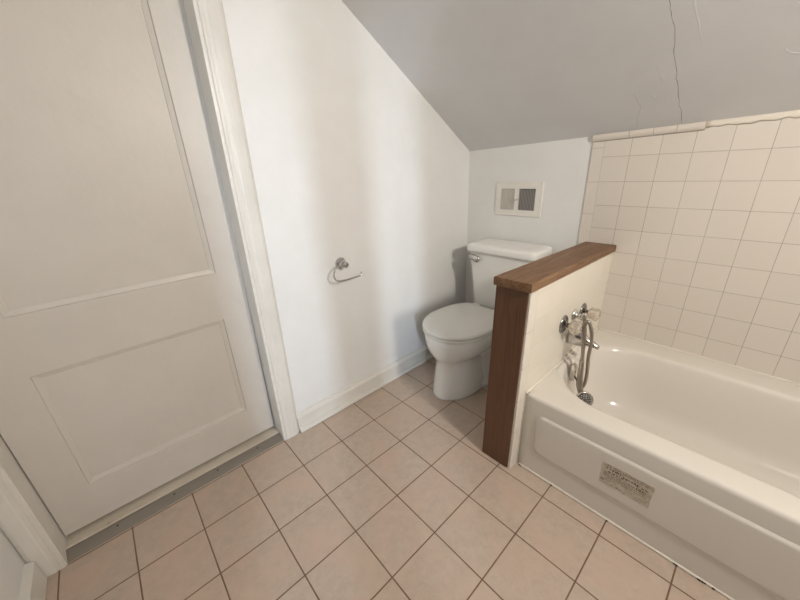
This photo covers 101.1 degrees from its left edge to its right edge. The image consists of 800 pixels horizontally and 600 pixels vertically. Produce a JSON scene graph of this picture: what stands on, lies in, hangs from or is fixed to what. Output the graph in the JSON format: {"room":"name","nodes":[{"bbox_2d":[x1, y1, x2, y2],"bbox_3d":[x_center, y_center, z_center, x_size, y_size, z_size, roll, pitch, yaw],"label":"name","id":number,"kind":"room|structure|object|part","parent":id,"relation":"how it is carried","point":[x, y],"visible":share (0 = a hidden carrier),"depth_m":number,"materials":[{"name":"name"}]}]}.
{"room":"bathroom","nodes":[
{"label":"bathroom","id":0,"kind":"room"},
{"bbox_2d":[0,529,25,599],"bbox_3d":[-1.287,0.073,0.177,0.738,2.351,1.088,-21,28,-38],"label":"wall","id":1,"kind":"structure","parent":0,"point":[12,563],"depth_m":1.01,"materials":[{"name":"white paint"}]},
{"bbox_2d":[18,562,46,599],"bbox_3d":[-0.906,1.027,0.777,0.024,0.099,0.943,-21,28,-38],"label":"baseboard","id":2,"kind":"structure","parent":1,"relation":"attached to","point":[33,586],"depth_m":1.06,"materials":[{"name":"white paint"}]},
{"bbox_2d":[222,0,469,412],"bbox_3d":[-0.465,-0.484,1.470,2.576,2.350,0.120,-21,28,-38],"label":"wall","id":3,"kind":"structure","parent":0,"point":[350,161],"depth_m":1.59,"materials":[{"name":"white paint"}]},
{"bbox_2d":[0,467,66,576],"bbox_3d":[-1.260,-0.021,0.761,0.072,2.089,0.024,-21,28,-38],"label":"trim","id":4,"kind":"structure","parent":3,"relation":"attached to","point":[19,525],"depth_m":1.06,"materials":[{"name":"white paint"}]},
{"bbox_2d":[0,0,273,535],"bbox_3d":[-0.994,-0.166,1.127,0.838,1.988,0.034,-21,28,-38],"label":"door","id":5,"kind":"structure","parent":3,"relation":"in","point":[130,362],"depth_m":1.13,"materials":[{"name":"beige paint"}]},
{"bbox_2d":[0,0,286,564],"bbox_3d":[-0.961,-0.144,1.097,0.853,2.042,0.139,-21,28,-38],"label":"trim","id":6,"kind":"structure","parent":3,"relation":"attached to","point":[9,464],"depth_m":1.18,"materials":[{"name":"white paint"}]},
{"bbox_2d":[196,0,298,439],"bbox_3d":[-0.586,-0.279,1.322,0.113,2.089,0.024,-21,28,-38],"label":"trim","id":7,"kind":"structure","parent":3,"relation":"attached to","point":[211,12],"depth_m":1.25,"materials":[{"name":"white paint"}]},
{"bbox_2d":[333,257,361,281],"bbox_3d":[-0.275,-0.156,1.638,0.170,0.106,0.062,-21,28,-38],"label":"toilet paper holder","id":8,"kind":"object","parent":3,"relation":"attached to","point":[340,263],"visible":1,"depth_m":1.62,"materials":[{"name":"silver metal"}]},
{"bbox_3d":[-0.259,-0.140,1.627,0.170,0.082,0.018,-21,28,-38],"label":"wire arm","id":9,"kind":"part","parent":8,"relation":"part of","materials":[{"name":"silver metal"}]},
{"bbox_2d":[296,344,432,432],"bbox_3d":[-0.004,0.440,2.128,1.406,0.105,0.036,-21,28,-38],"label":"baseboard","id":10,"kind":"structure","parent":3,"relation":"attached to","point":[318,412],"depth_m":1.93,"materials":[{"name":"white paint"}]},
{"bbox_2d":[45,357,729,599],"bbox_3d":[0.187,1.062,0.795,3.314,0.080,2.620,-21,28,-38],"label":"floor","id":11,"kind":"structure","parent":0,"point":[395,494],"depth_m":1.22,"materials":[{"name":"beige tile"}]},
{"bbox_2d":[66,426,283,562],"bbox_3d":[-0.930,0.797,1.461,0.805,0.023,0.133,-21,28,-38],"label":"threshold","id":12,"kind":"object","parent":11,"relation":"on","point":[92,535],"visible":0.87,"depth_m":1.39,"materials":[{"name":"paint"}]},
{"bbox_2d":[422,238,552,400],"bbox_3d":[0.466,0.114,1.941,0.733,0.805,0.468,-21,28,-38],"label":"toilet","id":13,"kind":"object","parent":11,"relation":"on","point":[458,336],"visible":0.69,"depth_m":1.87,"materials":[{"name":"white ceramic"}]},
{"bbox_3d":[0.354,0.136,1.892,0.490,0.014,0.388,-21,28,-38],"label":"seat","id":14,"kind":"part","parent":13,"relation":"part of","materials":[{"name":"white plastic"}]},
{"bbox_3d":[0.349,0.116,1.881,0.485,0.024,0.396,-21,28,-38],"label":"lid","id":15,"kind":"part","parent":13,"relation":"part of","materials":[{"name":"white plastic"}]},
{"bbox_3d":[0.374,0.325,1.978,0.513,0.396,0.378,-21,28,-38],"label":"bowl","id":16,"kind":"part","parent":13,"relation":"part of","materials":[{"name":"white ceramic"}]},
{"bbox_3d":[0.455,-0.258,2.019,0.027,0.045,0.072,-21,28,-38],"label":"flush lever","id":17,"kind":"part","parent":13,"relation":"part of","materials":[{"name":"silver metal"}]},
{"bbox_3d":[0.651,-0.117,2.031,0.204,0.365,0.428,-21,28,-38],"label":"tank","id":18,"kind":"part","parent":13,"relation":"part of","materials":[{"name":"white ceramic"}]},
{"bbox_3d":[0.638,-0.307,1.952,0.228,0.048,0.458,-21,28,-38],"label":"tank lid","id":19,"kind":"part","parent":13,"relation":"part of","materials":[{"name":"white ceramic"}]},
{"bbox_2d":[517,327,799,599],"bbox_3d":[1.322,0.628,1.111,0.800,0.389,1.542,-21,28,-38],"label":"bathtub","id":20,"kind":"object","parent":11,"relation":"on","point":[695,458],"visible":0.98,"depth_m":1.24,"materials":[{"name":"beige ceramic"}]},
{"bbox_3d":[0.811,0.337,1.534,0.072,0.086,0.021,-21,28,-38],"label":"overflow plate","id":21,"kind":"part","parent":20,"relation":"part of","materials":[{"name":"silver metal"}]},
{"bbox_3d":[1.032,0.723,0.863,0.008,0.197,1.422,-21,28,-38],"label":"panel","id":22,"kind":"part","parent":20,"relation":"part of","materials":[{"name":"beige ceramic"}]},
{"bbox_2d":[507,253,612,467],"bbox_3d":[0.732,0.222,1.597,0.840,0.834,0.151,-21,28,-38],"label":"wall partition","id":23,"kind":"structure","parent":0,"point":[544,346],"depth_m":1.37,"materials":[{"name":"white paint"}]},
{"bbox_2d":[482,242,615,467],"bbox_3d":[0.725,0.210,1.581,0.860,0.866,0.162,-21,28,-38],"label":"wooden ledge","id":24,"kind":"object","parent":23,"relation":"attached to","point":[514,286],"visible":1,"depth_m":1.30,"materials":[{"name":"brown wood"}]},
{"bbox_2d":[559,303,600,349],"bbox_3d":[0.832,0.131,1.466,0.296,0.171,0.127,-21,28,-38],"label":"tub faucet","id":25,"kind":"object","parent":23,"relation":"attached to","point":[575,328],"visible":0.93,"depth_m":1.47,"materials":[{"name":"silver metal"}]},
{"bbox_3d":[0.741,0.116,1.395,0.060,0.058,0.048,-21,28,-38],"label":"knob","id":26,"kind":"part","parent":25,"relation":"part of","materials":[{"name":"clear plastic"}]},
{"bbox_3d":[0.829,0.175,1.479,0.062,0.080,0.127,-21,28,-38],"label":"spout","id":27,"kind":"part","parent":25,"relation":"part of","materials":[{"name":"silver metal"}]},
{"bbox_2d":[576,313,593,404],"bbox_3d":[0.813,0.264,1.447,0.072,0.397,0.155,1,22,9],"label":"shower","id":28,"kind":"object","parent":25,"relation":"hanging from","point":[584,396],"visible":0.99,"depth_m":1.44,"materials":[{"name":"silver metal"}]},
{"bbox_3d":[0.802,0.343,1.454,0.028,0.162,0.042,-21,28,-38],"label":"handle","id":29,"kind":"part","parent":28,"relation":"part of","materials":[{"name":"silver metal"}]},
{"bbox_3d":[0.899,0.065,1.530,0.060,0.058,0.048,-21,28,-38],"label":"knob","id":30,"kind":"part","parent":25,"relation":"part of","materials":[{"name":"clear plastic"}]},
{"bbox_2d":[342,0,799,150],"bbox_3d":[0.084,-0.733,0.095,3.314,1.252,2.660,-21,28,-38],"label":"ceiling","id":31,"kind":"structure","parent":0,"point":[498,73],"depth_m":1.23,"materials":[{"name":"grey paint"}]},
{"bbox_2d":[465,117,799,382],"bbox_3d":[1.330,-0.077,1.512,0.106,1.397,2.438,-21,28,-38],"label":"wall","id":32,"kind":"structure","parent":0,"point":[703,226],"depth_m":1.45,"materials":[{"name":"white tile"}]},
{"bbox_2d":[495,182,544,217],"bbox_3d":[0.690,-0.593,1.944,0.028,0.194,0.299,-21,28,-38],"label":"air vent","id":33,"kind":"object","parent":32,"relation":"in","point":[524,199],"visible":1,"depth_m":1.94,"materials":[{"name":"metal"}]},
{"bbox_2d":[593,110,799,141],"bbox_3d":[1.497,-0.586,0.979,0.016,0.077,1.698,-21,28,-38],"label":"trim","id":34,"kind":"structure","parent":32,"relation":"attached to","point":[701,126],"depth_m":1.31,"materials":[{"name":"white wood"}]}
]}

